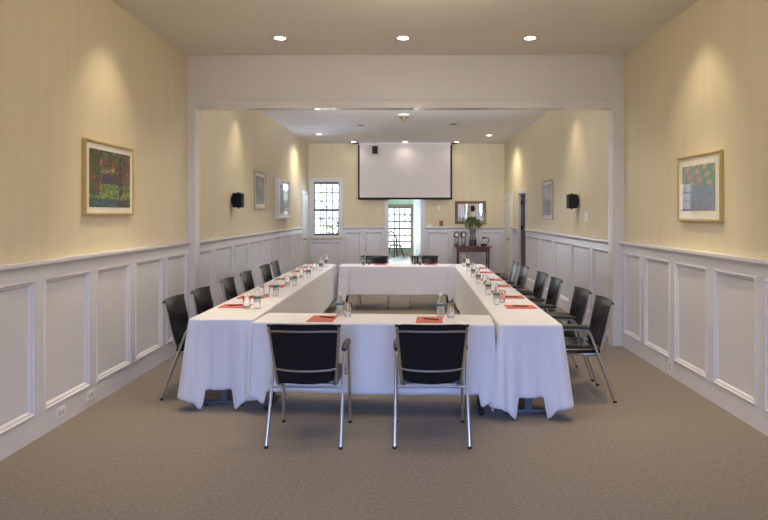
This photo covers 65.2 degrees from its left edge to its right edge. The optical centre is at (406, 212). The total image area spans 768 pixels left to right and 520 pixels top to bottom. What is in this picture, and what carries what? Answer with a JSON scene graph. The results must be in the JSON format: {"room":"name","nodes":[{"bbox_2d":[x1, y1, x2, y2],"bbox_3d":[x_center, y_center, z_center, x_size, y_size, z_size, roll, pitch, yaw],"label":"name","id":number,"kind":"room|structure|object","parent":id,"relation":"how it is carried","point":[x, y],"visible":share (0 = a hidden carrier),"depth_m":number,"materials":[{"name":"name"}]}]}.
{"room":"conference room","nodes":[
{"label":"conference room","id":0,"kind":"room"},
{"bbox_2d":[0,0,307,264],"bbox_3d":[-2.783,-0.205,7.025,0.200,3.650,18.850,0,0,0],"label":"wall","id":1,"kind":"structure","parent":0,"point":[71,71],"depth_m":5.39,"materials":[{"name":"beige paint"}]},
{"bbox_2d":[56,405,65,419],"bbox_3d":[-2.647,1.525,4.590,0.010,0.080,0.120,0,0,0],"label":"power outlet","id":2,"kind":"object","parent":1,"relation":"attached to","point":[60,412],"visible":1,"depth_m":4.58,"materials":[{"name":"white plastic"}]},
{"bbox_2d":[86,389,93,401],"bbox_3d":[-2.647,1.525,5.020,0.010,0.080,0.120,0,0,0],"label":"power outlet","id":3,"kind":"object","parent":1,"relation":"attached to","point":[90,394],"visible":1,"depth_m":5.00,"materials":[{"name":"white plastic"}]},
{"bbox_2d":[0,241,191,460],"bbox_3d":[-2.649,0.980,2.550,0.068,1.280,9.500,0,0,0],"label":"wainscoting","id":4,"kind":"structure","parent":1,"relation":"attached to","point":[72,326],"depth_m":4.84,"materials":[{"name":"white paint"}]},
{"bbox_2d":[82,138,133,214],"bbox_3d":[-2.666,-0.300,5.390,0.035,0.640,0.880,0,0,0],"label":"framed picture","id":5,"kind":"object","parent":1,"relation":"attached to","point":[107,168],"visible":1,"depth_m":5.32,"materials":[{"name":"multicoloured paper"}]},
{"bbox_2d":[89,148,129,207],"bbox_3d":[-2.660,-0.300,5.390,0.002,0.496,0.736,0,0,0],"label":"print","id":6,"kind":"object","parent":5,"relation":"attached to","point":[109,169],"depth_m":5.36},
{"bbox_2d":[231,192,243,208],"bbox_3d":[-2.598,-0.195,9.194,0.170,0.260,0.181,0,0,0],"label":"wall speaker","id":7,"kind":"object","parent":1,"relation":"attached to","point":[237,199],"visible":1,"depth_m":9.10,"materials":[{"name":"black plastic"}]},
{"bbox_2d":[232,194,241,205],"bbox_3d":[-2.583,-0.195,9.110,0.140,0.190,0.012,0,0,0],"label":"grille","id":8,"kind":"object","parent":7,"relation":"attached to","point":[236,198],"depth_m":9.10,"materials":[{"name":"black plastic"}]},
{"bbox_2d":[200,227,302,306],"bbox_3d":[-2.649,0.985,11.290,0.068,1.270,7.660,0,0,0],"label":"wainscoting","id":9,"kind":"structure","parent":1,"relation":"attached to","point":[221,258],"depth_m":9.88,"materials":[{"name":"white paint"}]},
{"bbox_2d":[254,170,265,208],"bbox_3d":[-2.668,-0.410,10.900,0.030,0.680,0.800,0,0,0],"label":"framed picture","id":10,"kind":"object","parent":1,"relation":"attached to","point":[259,177],"visible":1,"depth_m":10.84,"materials":[{"name":"beige paper"}]},
{"bbox_2d":[256,176,264,203],"bbox_3d":[-2.663,-0.410,10.900,0.002,0.500,0.620,0,0,0],"label":"print","id":11,"kind":"object","parent":10,"relation":"attached to","point":[260,180],"depth_m":10.90},
{"bbox_2d":[275,178,290,218],"bbox_3d":[-2.638,-0.295,12.800,0.090,0.830,1.200,0,0,0],"label":"framed picture","id":12,"kind":"object","parent":1,"relation":"attached to","point":[282,187],"visible":1,"depth_m":12.65,"materials":[{"name":"white"}]},
{"bbox_2d":[280,184,287,212],"bbox_3d":[-2.627,-0.295,12.800,0.002,0.610,0.980,0,0,0],"label":"print","id":13,"kind":"object","parent":12,"relation":"attached to","point":[283,187],"depth_m":12.82},
{"bbox_2d":[301,191,307,264],"bbox_3d":[-2.635,0.530,15.651,0.125,2.180,1.040,0,0,-2],"label":"door","id":14,"kind":"structure","parent":1,"relation":"in","point":[304,195],"depth_m":15.46,"materials":[{"name":"white paint"}]},
{"bbox_2d":[0,255,767,519],"bbox_3d":[-0.018,1.670,10.375,5.729,0.100,25.550,0,0,0],"label":"floor","id":15,"kind":"structure","parent":0,"point":[664,450],"depth_m":3.98,"materials":[{"name":"beige carpet"}]},
{"bbox_2d":[159,294,188,400],"bbox_3d":[-1.882,1.192,5.460,0.563,0.855,0.551,0,0,-2],"label":"armchair","id":16,"kind":"object","parent":15,"relation":"on","point":[175,308],"visible":0.42,"depth_m":5.36,"materials":[{"name":"silver metal"}]},
{"bbox_2d":[190,286,213,315],"bbox_3d":[-1.852,1.192,6.070,0.563,0.855,0.551,0,0,1],"label":"armchair","id":17,"kind":"object","parent":15,"relation":"on","point":[202,300],"visible":0.2,"depth_m":6.08,"materials":[{"name":"silver metal"}]},
{"bbox_2d":[220,277,237,301],"bbox_3d":[-1.852,1.192,6.990,0.563,0.855,0.551,0,0,-1],"label":"armchair","id":18,"kind":"object","parent":15,"relation":"on","point":[228,285],"visible":0.16,"depth_m":7.00,"materials":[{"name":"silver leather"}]},
{"bbox_2d":[240,270,254,292],"bbox_3d":[-1.852,1.192,7.780,0.563,0.855,0.551,0,0,0],"label":"armchair","id":19,"kind":"object","parent":15,"relation":"on","point":[246,277],"visible":0.26,"depth_m":7.80,"materials":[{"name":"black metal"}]},
{"bbox_2d":[259,264,272,283],"bbox_3d":[-1.852,1.192,8.810,0.563,0.855,0.551,0,0,2],"label":"armchair","id":20,"kind":"object","parent":15,"relation":"on","point":[265,269],"visible":0.27,"depth_m":8.84,"materials":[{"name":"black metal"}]},
{"bbox_2d":[203,306,329,405],"bbox_3d":[-1.515,1.252,7.640,0.511,0.736,5.336,0,0,1],"label":"conference table","id":21,"kind":"object","parent":15,"relation":"on","point":[224,394],"visible":0.16,"depth_m":5.04,"materials":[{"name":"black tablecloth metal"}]},
{"bbox_2d":[177,264,337,408],"bbox_3d":[-1.515,1.244,7.641,0.719,0.728,5.552,0,0,1],"label":"tablecloth","id":22,"kind":"object","parent":21,"relation":"on","point":[216,356],"visible":0.72,"depth_m":4.96,"materials":[{"name":"white fabric"}]},
{"bbox_2d":[218,304,253,307],"bbox_3d":[-1.615,0.877,5.660,0.280,0.005,0.216,0,0,0],"label":"notepad","id":23,"kind":"object","parent":22,"relation":"on","point":[224,305],"visible":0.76,"depth_m":5.62,"materials":[{"name":"red paper"}]},
{"bbox_2d":[243,295,250,308],"bbox_3d":[-1.475,0.821,5.520,0.074,0.119,0.074,0,0,0],"label":"drinking glass","id":24,"kind":"object","parent":22,"relation":"on","point":[246,298],"visible":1,"depth_m":5.49,"materials":[{"name":"clear glass"}]},
{"bbox_2d":[254,287,260,308],"bbox_3d":[-1.376,0.780,5.520,0.065,0.200,0.064,0,0,42],"label":"water bottle","id":25,"kind":"object","parent":22,"relation":"on","point":[257,296],"visible":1,"depth_m":5.50,"materials":[{"name":"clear plastic"}]},
{"bbox_2d":[263,285,269,296],"bbox_3d":[-1.475,0.821,6.300,0.074,0.119,0.074,0,0,0],"label":"drinking glass","id":26,"kind":"object","parent":22,"relation":"on","point":[266,288],"visible":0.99,"depth_m":6.27,"materials":[{"name":"white"}]},
{"bbox_2d":[273,277,278,295],"bbox_3d":[-1.390,0.780,6.360,0.065,0.200,0.064,0,0,-37],"label":"water bottle","id":27,"kind":"object","parent":22,"relation":"on","point":[275,284],"visible":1,"depth_m":6.34,"materials":[{"name":"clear plastic"}]},
{"bbox_2d":[284,275,290,285],"bbox_3d":[-1.450,0.821,7.280,0.074,0.119,0.074,0,0,0],"label":"drinking glass","id":28,"kind":"object","parent":22,"relation":"on","point":[287,277],"visible":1,"depth_m":7.25,"materials":[{"name":"white"}]},
{"bbox_2d":[292,269,296,285],"bbox_3d":[-1.360,0.780,7.260,0.064,0.200,0.065,0,0,32],"label":"water bottle","id":29,"kind":"object","parent":22,"relation":"on","point":[294,275],"visible":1,"depth_m":7.24,"materials":[{"name":"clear plastic"}]},
{"bbox_2d":[299,269,303,277],"bbox_3d":[-1.430,0.821,8.120,0.074,0.119,0.074,0,0,0],"label":"drinking glass","id":30,"kind":"object","parent":22,"relation":"on","point":[301,271],"visible":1,"depth_m":8.09,"materials":[{"name":"white"}]},
{"bbox_2d":[306,263,310,278],"bbox_3d":[-1.325,0.780,8.070,0.064,0.200,0.065,0,0,36],"label":"water bottle","id":31,"kind":"object","parent":22,"relation":"on","point":[308,269],"visible":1,"depth_m":8.05,"materials":[{"name":"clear plastic"}]},
{"bbox_2d":[319,258,322,270],"bbox_3d":[-1.315,0.780,9.150,0.065,0.200,0.064,0,0,-10],"label":"water bottle","id":32,"kind":"object","parent":22,"relation":"on","point":[320,261],"visible":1,"depth_m":9.12,"materials":[{"name":"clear plastic"}]},
{"bbox_2d":[325,255,328,266],"bbox_3d":[-1.300,0.780,9.720,0.065,0.200,0.064,0,0,8],"label":"water bottle","id":33,"kind":"object","parent":22,"relation":"on","point":[326,258],"visible":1,"depth_m":9.69,"materials":[{"name":"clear plastic"}]},
{"bbox_2d":[271,260,280,276],"bbox_3d":[-1.852,1.192,9.480,0.563,0.855,0.551,0,0,-1],"label":"armchair","id":34,"kind":"object","parent":15,"relation":"on","point":[275,266],"visible":0.2,"depth_m":9.51,"materials":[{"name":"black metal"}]},
{"bbox_2d":[264,324,351,449],"bbox_3d":[-0.705,1.192,4.378,0.551,0.855,0.563,0,0,2],"label":"armchair","id":35,"kind":"object","parent":15,"relation":"on","point":[301,353],"visible":1,"depth_m":4.17,"materials":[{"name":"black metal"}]},
{"bbox_2d":[357,255,389,307],"bbox_3d":[-0.580,1.192,10.537,0.551,0.855,0.563,0,0,0],"label":"armchair","id":36,"kind":"object","parent":15,"relation":"on","point":[376,259],"visible":0.21,"depth_m":10.76,"materials":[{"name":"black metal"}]},
{"bbox_2d":[264,391,483,415],"bbox_3d":[-0.268,1.252,5.003,1.914,0.736,0.436,0,0,3],"label":"conference table","id":37,"kind":"object","parent":15,"relation":"on","point":[275,398],"visible":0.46,"depth_m":4.92,"materials":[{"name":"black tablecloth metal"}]},
{"bbox_2d":[248,313,495,406],"bbox_3d":[-0.268,1.208,5.003,2.005,0.656,0.527,0,0,3],"label":"tablecloth","id":38,"kind":"object","parent":37,"relation":"on","point":[372,336],"visible":0.61,"depth_m":4.76,"materials":[{"name":"white fabric"}]},
{"bbox_2d":[306,315,337,321],"bbox_3d":[-0.700,0.877,4.985,0.216,0.005,0.280,0,0,3],"label":"notepad","id":39,"kind":"object","parent":38,"relation":"on","point":[315,318],"visible":0.99,"depth_m":4.93,"materials":[{"name":"red paper"}]},
{"bbox_2d":[336,292,343,315],"bbox_3d":[-0.575,0.780,5.140,0.064,0.200,0.065,0,0,-19],"label":"water bottle","id":40,"kind":"object","parent":38,"relation":"on","point":[339,303],"visible":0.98,"depth_m":5.12,"materials":[{"name":"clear plastic"}]},
{"bbox_2d":[343,302,351,316],"bbox_3d":[-0.505,0.821,5.100,0.074,0.119,0.074,0,0,0],"label":"drinking glass","id":41,"kind":"object","parent":38,"relation":"on","point":[347,306],"visible":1,"depth_m":5.07,"materials":[{"name":"white"}]},
{"bbox_2d":[416,316,442,322],"bbox_3d":[0.185,0.877,4.930,0.216,0.005,0.280,0,0,3],"label":"notepad","id":42,"kind":"object","parent":38,"relation":"on","point":[419,319],"visible":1,"depth_m":4.88,"materials":[{"name":"red paper"}]},
{"bbox_2d":[437,293,443,316],"bbox_3d":[0.285,0.780,5.080,0.064,0.200,0.065,0,0,11],"label":"water bottle","id":43,"kind":"object","parent":38,"relation":"on","point":[440,303],"visible":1,"depth_m":5.06,"materials":[{"name":"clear plastic"}]},
{"bbox_2d":[446,303,454,317],"bbox_3d":[0.367,0.821,5.040,0.074,0.119,0.074,0,0,0],"label":"drinking glass","id":44,"kind":"object","parent":38,"relation":"on","point":[450,306],"visible":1,"depth_m":5.01,"materials":[{"name":"white"}]},
{"bbox_2d":[389,231,403,257],"bbox_3d":[-0.444,1.137,22.034,0.466,0.974,0.557,0,0,-35],"label":"chair","id":45,"kind":"object","parent":15,"relation":"on","point":[392,233],"visible":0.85,"depth_m":22.11,"materials":[{"name":"white paint"}]},
{"bbox_2d":[345,295,448,307],"bbox_3d":[-0.165,1.252,10.150,1.886,0.736,0.476,0,0,0],"label":"conference table","id":46,"kind":"object","parent":15,"relation":"on","point":[447,301],"visible":0.14,"depth_m":10.12,"materials":[{"name":"white tablecloth fabric"}]},
{"bbox_2d":[337,264,454,301],"bbox_3d":[-0.165,1.178,10.150,1.982,0.597,0.572,0,0,0],"label":"tablecloth","id":47,"kind":"object","parent":46,"relation":"on","point":[353,279],"visible":0.94,"depth_m":9.89,"materials":[{"name":"white fabric"}]},
{"bbox_2d":[362,253,365,264],"bbox_3d":[-0.730,0.780,10.160,0.064,0.200,0.065,0,0,7],"label":"water bottle","id":48,"kind":"object","parent":47,"relation":"on","point":[363,256],"visible":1,"depth_m":10.14,"materials":[{"name":"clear plastic"}]},
{"bbox_2d":[410,255,438,307],"bbox_3d":[0.320,1.192,10.537,0.551,0.855,0.563,0,0,0],"label":"armchair","id":49,"kind":"object","parent":15,"relation":"on","point":[426,259],"visible":0.21,"depth_m":10.76,"materials":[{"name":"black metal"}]},
{"bbox_2d":[392,324,471,448],"bbox_3d":[0.173,1.192,4.378,0.551,0.855,0.563,0,0,0],"label":"armchair","id":50,"kind":"object","parent":15,"relation":"on","point":[425,353],"visible":1,"depth_m":4.16,"materials":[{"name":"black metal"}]},
{"bbox_2d":[454,245,492,268],"bbox_3d":[1.737,1.245,15.830,0.980,0.750,0.520,0,0,0],"label":"console table","id":51,"kind":"object","parent":15,"relation":"on","point":[478,248],"visible":0.67,"depth_m":15.63,"materials":[{"name":"red wood"}]},
{"bbox_2d":[453,231,459,245],"bbox_3d":[1.300,0.671,15.748,0.166,0.397,0.170,0,0,0],"label":"airpot","id":52,"kind":"object","parent":51,"relation":"on","point":[456,234],"visible":0.98,"depth_m":15.70,"materials":[{"name":"silver metal"}]},
{"bbox_2d":[460,231,465,245],"bbox_3d":[1.480,0.671,15.748,0.166,0.397,0.170,0,0,0],"label":"airpot","id":53,"kind":"object","parent":51,"relation":"on","point":[463,234],"visible":0.93,"depth_m":15.70,"materials":[{"name":"silver metal"}]},
{"bbox_2d":[462,217,481,245],"bbox_3d":[1.733,0.473,15.858,0.522,0.794,0.485,0,0,18],"label":"flower vase","id":54,"kind":"object","parent":51,"relation":"on","point":[472,242],"visible":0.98,"depth_m":15.81,"materials":[{"name":"clear glass"}]},
{"bbox_2d":[481,237,488,245],"bbox_3d":[2.033,0.743,15.740,0.208,0.255,0.175,0,0,38],"label":"coffee carafe","id":55,"kind":"object","parent":51,"relation":"on","point":[483,242],"visible":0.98,"depth_m":15.70,"materials":[{"name":"clear glass"}]},
{"bbox_2d":[495,261,518,284],"bbox_3d":[1.447,1.192,9.320,0.563,0.855,0.551,0,0,1],"label":"armchair","id":56,"kind":"object","parent":15,"relation":"on","point":[515,265],"visible":0.31,"depth_m":9.37,"materials":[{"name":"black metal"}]},
{"bbox_2d":[501,265,528,289],"bbox_3d":[1.457,1.192,8.630,0.563,0.855,0.551,0,0,-1],"label":"armchair","id":57,"kind":"object","parent":15,"relation":"on","point":[523,272],"visible":0.38,"depth_m":8.65,"materials":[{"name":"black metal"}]},
{"bbox_2d":[503,398,545,413],"bbox_3d":[1.012,1.252,7.540,0.466,0.736,5.616,0,0,1],"label":"conference table","id":58,"kind":"object","parent":15,"relation":"on","point":[527,408],"visible":0.12,"depth_m":4.82,"materials":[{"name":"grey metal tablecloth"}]},
{"bbox_2d":[450,264,573,418],"bbox_3d":[1.012,1.244,7.540,0.677,0.728,5.828,0,0,1],"label":"tablecloth","id":59,"kind":"object","parent":58,"relation":"on","point":[532,362],"visible":0.77,"depth_m":4.71,"materials":[{"name":"white fabric"}]},
{"bbox_2d":[462,254,465,266],"bbox_3d":[0.940,0.780,9.850,0.064,0.200,0.065,0,0,-6],"label":"water bottle","id":60,"kind":"object","parent":59,"relation":"on","point":[464,257],"visible":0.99,"depth_m":9.82,"materials":[{"name":"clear plastic"}]},
{"bbox_2d":[466,258,469,270],"bbox_3d":[0.930,0.780,9.100,0.064,0.200,0.065,0,0,-20],"label":"water bottle","id":61,"kind":"object","parent":59,"relation":"on","point":[468,261],"visible":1,"depth_m":9.07,"materials":[{"name":"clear plastic"}]},
{"bbox_2d":[471,263,475,277],"bbox_3d":[0.900,0.780,8.150,0.065,0.200,0.064,0,0,-20],"label":"water bottle","id":62,"kind":"object","parent":59,"relation":"on","point":[473,270],"visible":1,"depth_m":8.13,"materials":[{"name":"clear plastic"}]},
{"bbox_2d":[476,268,480,283],"bbox_3d":[0.885,0.780,7.450,0.065,0.200,0.064,0,0,28],"label":"water bottle","id":63,"kind":"object","parent":59,"relation":"on","point":[478,274],"visible":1,"depth_m":7.43,"materials":[{"name":"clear plastic"}]},
{"bbox_2d":[485,276,490,294],"bbox_3d":[0.872,0.780,6.440,0.064,0.200,0.065,0,0,-14],"label":"water bottle","id":64,"kind":"object","parent":59,"relation":"on","point":[488,283],"visible":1,"depth_m":6.42,"materials":[{"name":"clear plastic"}]},
{"bbox_2d":[491,282,496,293],"bbox_3d":[0.945,0.821,6.550,0.074,0.119,0.074,0,0,0],"label":"drinking glass","id":65,"kind":"object","parent":59,"relation":"on","point":[492,283],"visible":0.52,"depth_m":6.52,"materials":[{"name":"white"}]},
{"bbox_2d":[493,284,499,304],"bbox_3d":[0.860,0.780,5.760,0.065,0.200,0.064,0,0,-22],"label":"water bottle","id":66,"kind":"object","parent":59,"relation":"on","point":[496,294],"visible":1,"depth_m":5.74,"materials":[{"name":"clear plastic"}]},
{"bbox_2d":[499,290,505,302],"bbox_3d":[0.930,0.821,5.880,0.074,0.119,0.074,0,0,0],"label":"drinking glass","id":67,"kind":"object","parent":59,"relation":"on","point":[502,292],"visible":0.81,"depth_m":5.85,"materials":[{"name":"white"}]},
{"bbox_2d":[505,295,524,298],"bbox_3d":[1.074,0.877,6.260,0.280,0.005,0.216,0,0,0],"label":"notepad","id":68,"kind":"object","parent":59,"relation":"on","point":[520,296],"visible":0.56,"depth_m":6.21,"materials":[{"name":"red paper"}]},
{"bbox_2d":[504,305,537,308],"bbox_3d":[1.060,0.877,5.610,0.280,0.005,0.216,0,0,0],"label":"notepad","id":69,"kind":"object","parent":59,"relation":"on","point":[506,306],"visible":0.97,"depth_m":5.56,"materials":[{"name":"red paper"}]},
{"bbox_2d":[510,271,547,303],"bbox_3d":[1.497,1.192,7.680,0.563,0.855,0.551,0,0,-2],"label":"armchair","id":70,"kind":"object","parent":15,"relation":"on","point":[541,278],"visible":0.32,"depth_m":7.71,"materials":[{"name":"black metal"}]},
{"bbox_2d":[520,277,562,311],"bbox_3d":[1.507,1.192,7.000,0.563,0.855,0.551,0,0,0],"label":"armchair","id":71,"kind":"object","parent":15,"relation":"on","point":[555,284],"visible":0.42,"depth_m":7.02,"materials":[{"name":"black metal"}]},
{"bbox_2d":[535,286,593,380],"bbox_3d":[1.532,1.192,6.040,0.563,0.855,0.551,0,0,-1],"label":"armchair","id":72,"kind":"object","parent":15,"relation":"on","point":[581,297],"visible":0.49,"depth_m":6.01,"materials":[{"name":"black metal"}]},
{"bbox_2d":[549,295,616,402],"bbox_3d":[1.532,1.192,5.390,0.563,0.855,0.551,0,0,2],"label":"armchair","id":73,"kind":"object","parent":15,"relation":"on","point":[603,307],"visible":0.81,"depth_m":5.28,"materials":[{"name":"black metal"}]},
{"bbox_2d":[389,199,413,251],"bbox_3d":[0.000,0.495,23.075,2.700,2.250,0.150,0,0,0],"label":"wall","id":74,"kind":"structure","parent":0,"point":[391,201],"depth_m":23.00,"materials":[{"name":"green paint"}]},
{"bbox_2d":[389,204,413,250],"bbox_3d":[-0.285,0.565,23.047,1.090,1.790,0.205,0,0,0],"label":"window","id":75,"kind":"structure","parent":74,"relation":"in","point":[411,206],"depth_m":23.05,"materials":[{"name":"white wood"}]},
{"bbox_2d":[389,252,413,254],"bbox_3d":[0.000,1.555,22.985,2.700,0.130,0.030,0,0,0],"label":"baseboard","id":76,"kind":"structure","parent":74,"relation":"attached to","point":[390,253],"depth_m":22.97,"materials":[{"name":"wood"}]},
{"bbox_2d":[112,0,697,54],"bbox_3d":[-0.018,-1.990,2.470,5.729,0.120,9.740,0,0,0],"label":"ceiling","id":77,"kind":"structure","parent":0,"point":[195,27],"depth_m":6.14,"materials":[{"name":"paint"}]},
{"bbox_2d":[272,35,287,40],"bbox_3d":[-1.396,-1.923,6.590,0.176,0.011,0.176,0,0,0],"label":"recessed light","id":78,"kind":"object","parent":77,"relation":"in","point":[275,37],"visible":1,"depth_m":6.56,"materials":[{"name":"white paint"}]},
{"bbox_2d":[395,35,410,40],"bbox_3d":[-0.044,-1.923,6.590,0.176,0.011,0.176,0,0,0],"label":"recessed light","id":79,"kind":"object","parent":77,"relation":"in","point":[400,37],"visible":1,"depth_m":6.56,"materials":[{"name":"white paint"}]},
{"bbox_2d":[522,35,537,40],"bbox_3d":[1.352,-1.923,6.590,0.176,0.011,0.176,0,0,0],"label":"recessed light","id":80,"kind":"object","parent":77,"relation":"in","point":[528,37],"visible":1,"depth_m":6.56,"materials":[{"name":"white paint"}]},
{"bbox_2d":[187,55,623,98],"bbox_3d":[-0.018,-0.155,7.390,5.329,3.550,0.140,0,0,0],"label":"wall header","id":81,"kind":"structure","parent":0,"point":[208,76],"depth_m":7.32,"materials":[{"name":"white paint"}]},
{"bbox_2d":[186,99,624,345],"bbox_3d":[-0.018,0.116,7.307,5.329,3.009,0.026,0,0,0],"label":"trim","id":82,"kind":"structure","parent":81,"relation":"attached to","point":[617,104],"depth_m":7.30,"materials":[{"name":"white paint"}]},
{"bbox_2d":[261,110,550,143],"bbox_3d":[-0.018,-1.968,11.895,5.729,0.165,9.110,0,0,0],"label":"ceiling","id":83,"kind":"structure","parent":0,"point":[335,126],"depth_m":12.78,"materials":[{"name":"white paint"}]},
{"bbox_2d":[372,139,377,153],"bbox_3d":[-0.820,-1.705,15.408,0.140,0.360,0.155,0,0,0],"label":"speaker","id":84,"kind":"object","parent":83,"relation":"hanging from","point":[374,148],"visible":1,"depth_m":15.33,"materials":[{"name":"black plastic"}]},
{"bbox_2d":[398,114,409,121],"bbox_3d":[-0.060,-1.820,11.500,0.240,0.130,0.240,0,0,0],"label":"smoke detector","id":85,"kind":"object","parent":83,"relation":"attached to","point":[403,117],"visible":1,"depth_m":11.44,"materials":[{"name":"white plastic"}]},
{"bbox_2d":[353,143,456,198],"bbox_3d":[-0.054,-1.123,16.108,2.802,1.521,0.085,0,0,0],"label":"projection screen","id":86,"kind":"object","parent":83,"relation":"hanging from","point":[398,170],"visible":1,"depth_m":16.09,"materials":[{"name":"fabric"}]},
{"bbox_2d":[308,144,503,255],"bbox_3d":[-0.018,-0.155,16.375,5.329,3.550,0.150,0,0,0],"label":"wall","id":87,"kind":"structure","parent":0,"point":[477,169],"depth_m":16.30,"materials":[{"name":"beige paint"}]},
{"bbox_2d":[308,240,341,272],"bbox_3d":[-2.216,1.180,16.280,0.933,0.880,0.039,0,0,0],"label":"trim","id":88,"kind":"structure","parent":87,"relation":"attached to","point":[317,249],"depth_m":16.29,"materials":[{"name":"white paint"}]},
{"bbox_2d":[309,178,342,237],"bbox_3d":[-2.194,-0.136,16.348,0.940,1.641,0.205,0,0,0],"label":"window","id":89,"kind":"structure","parent":87,"relation":"in","point":[312,181],"depth_m":16.27,"materials":[{"name":"white paint"}]},
{"bbox_2d":[342,227,383,263],"bbox_3d":[-1.183,0.998,16.266,1.134,1.245,0.068,0,0,0],"label":"trim","id":90,"kind":"structure","parent":87,"relation":"attached to","point":[356,241],"depth_m":16.29,"materials":[{"name":"white paint"}]},
{"bbox_2d":[385,199,424,263],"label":"door","id":91,"kind":"structure","parent":87,"relation":"in","point":[419,204],"depth_m":16.30,"materials":[{"name":"white paint"}]},
{"bbox_2d":[425,227,504,272],"bbox_3d":[1.568,0.998,16.266,2.156,1.245,0.068,0,0,0],"label":"wainscoting","id":92,"kind":"structure","parent":87,"relation":"attached to","point":[439,241],"depth_m":16.29,"materials":[{"name":"white paint"}]},
{"bbox_2d":[455,201,485,223],"bbox_3d":[1.724,-0.015,16.279,0.840,0.620,0.039,0,0,0],"label":"wall mirror","id":93,"kind":"object","parent":87,"relation":"attached to","point":[463,209],"visible":0.9,"depth_m":16.29,"materials":[{"name":"brown mirror"}]},
{"bbox_2d":[458,204,482,220],"bbox_3d":[1.724,-0.015,16.291,0.698,0.478,0.006,0,0,0],"label":"mirror glass","id":94,"kind":"object","parent":93,"relation":"attached to","point":[464,210],"depth_m":16.29,"materials":[{"name":"white"}]},
{"bbox_2d":[504,0,767,258],"bbox_3d":[2.746,-0.205,7.025,0.200,3.650,18.850,0,0,0],"label":"wall","id":95,"kind":"structure","parent":0,"point":[698,84],"depth_m":5.98,"materials":[{"name":"beige paint"}]},
{"bbox_2d":[505,191,512,275],"bbox_3d":[2.598,0.540,15.551,0.125,2.160,1.040,0,0,2],"label":"door","id":96,"kind":"structure","parent":95,"relation":"in","point":[509,195],"depth_m":15.39,"materials":[{"name":"white paint"}]},
{"bbox_2d":[510,227,517,280],"bbox_3d":[2.612,0.985,14.630,0.068,1.270,0.780,0,0,0],"label":"wainscoting","id":97,"kind":"structure","parent":95,"relation":"attached to","point":[514,229],"depth_m":14.59,"materials":[{"name":"white paint"}]},
{"bbox_2d":[542,179,552,219],"bbox_3d":[2.631,-0.250,11.250,0.030,0.740,0.800,0,0,0],"label":"framed picture","id":98,"kind":"object","parent":95,"relation":"attached to","point":[547,185],"visible":1,"depth_m":11.21,"materials":[{"name":"beige paper"}]},
{"bbox_2d":[543,183,550,214],"bbox_3d":[2.626,-0.250,11.250,0.002,0.580,0.640,0,0,0],"label":"print","id":99,"kind":"object","parent":98,"relation":"attached to","point":[546,186],"depth_m":11.26},
{"bbox_2d":[524,229,607,336],"bbox_3d":[2.612,0.985,10.330,0.068,1.270,5.740,0,0,0],"label":"wainscoting","id":100,"kind":"structure","parent":95,"relation":"attached to","point":[579,261],"depth_m":9.80,"materials":[{"name":"white paint"}]},
{"bbox_2d":[566,193,578,209],"bbox_3d":[2.561,-0.180,9.264,0.170,0.260,0.181,0,0,0],"label":"wall speaker","id":101,"kind":"object","parent":95,"relation":"attached to","point":[572,200],"visible":1,"depth_m":9.17,"materials":[{"name":"black plastic"}]},
{"bbox_2d":[569,195,577,206],"bbox_3d":[2.546,-0.180,9.180,0.140,0.190,0.012,0,0,0],"label":"grille","id":102,"kind":"object","parent":101,"relation":"attached to","point":[573,199],"depth_m":9.17,"materials":[{"name":"black plastic"}]},
{"bbox_2d":[668,360,672,373],"bbox_3d":[2.611,1.525,5.950,0.010,0.120,0.090,0,0,0],"label":"power outlet","id":103,"kind":"object","parent":95,"relation":"attached to","point":[670,363],"visible":1,"depth_m":5.94,"materials":[{"name":"white plastic"}]},
{"bbox_2d":[619,241,767,435],"bbox_3d":[2.612,0.980,2.550,0.068,1.280,9.500,0,0,0],"label":"wainscoting","id":104,"kind":"structure","parent":95,"relation":"attached to","point":[705,313],"depth_m":5.34,"materials":[{"name":"white paint"}]},
{"bbox_2d":[677,150,723,221],"bbox_3d":[2.628,-0.228,5.410,0.035,0.605,0.800,0,0,0],"label":"framed picture","id":105,"kind":"object","parent":95,"relation":"attached to","point":[700,177],"visible":1,"depth_m":5.34,"materials":[{"name":"paper"}]},
{"bbox_2d":[682,162,714,210],"bbox_3d":[2.623,-0.228,5.410,0.002,0.411,0.606,0,0,0],"label":"print","id":106,"kind":"object","parent":105,"relation":"attached to","point":[698,178],"depth_m":5.40},
{"bbox_3d":[3.596,0.320,13.700,1.500,2.800,2.200,0,0,0],"label":"wall","id":107,"kind":"structure","parent":0,"visible":0},
{"bbox_2d":[518,188,526,285],"bbox_3d":[3.040,0.540,13.720,0.832,2.160,1.020,0,0,0],"label":"door","id":108,"kind":"structure","parent":107,"relation":"in","point":[522,198],"depth_m":14.08,"materials":[{"name":"white paint"}]},
{"label":"outside","id":109,"kind":"structure","parent":0,"visible":0},
{"bbox_2d":[315,226,409,247],"bbox_3d":[0.000,2.045,25.000,120.000,0.050,130.000,0,0,0],"label":"ground","id":110,"kind":"structure","parent":109,"point":[317,228],"depth_m":62.15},
{"bbox_2d":[315,184,337,233],"bbox_3d":[-3.383,-0.075,24.055,2.481,4.193,2.489,0,0,0],"label":"tree","id":111,"kind":"object","parent":110,"relation":"on","point":[324,194],"visible":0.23,"depth_m":23.99,"materials":[{"name":"green plant"}]},
{"bbox_2d":[322,217,337,233],"bbox_3d":[-2.621,1.030,21.395,0.872,1.990,0.864,0,0,0],"label":"shrub","id":112,"kind":"object","parent":110,"relation":"on","point":[336,221],"visible":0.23,"depth_m":21.33,"materials":[{"name":"green plant"}]},
{"bbox_2d":[389,208,409,243],"bbox_3d":[-0.676,-0.108,34.038,3.422,4.261,3.623,0,0,0],"label":"tree","id":113,"kind":"object","parent":110,"relation":"on","point":[396,217],"visible":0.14,"depth_m":33.99,"materials":[{"name":"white plant"}]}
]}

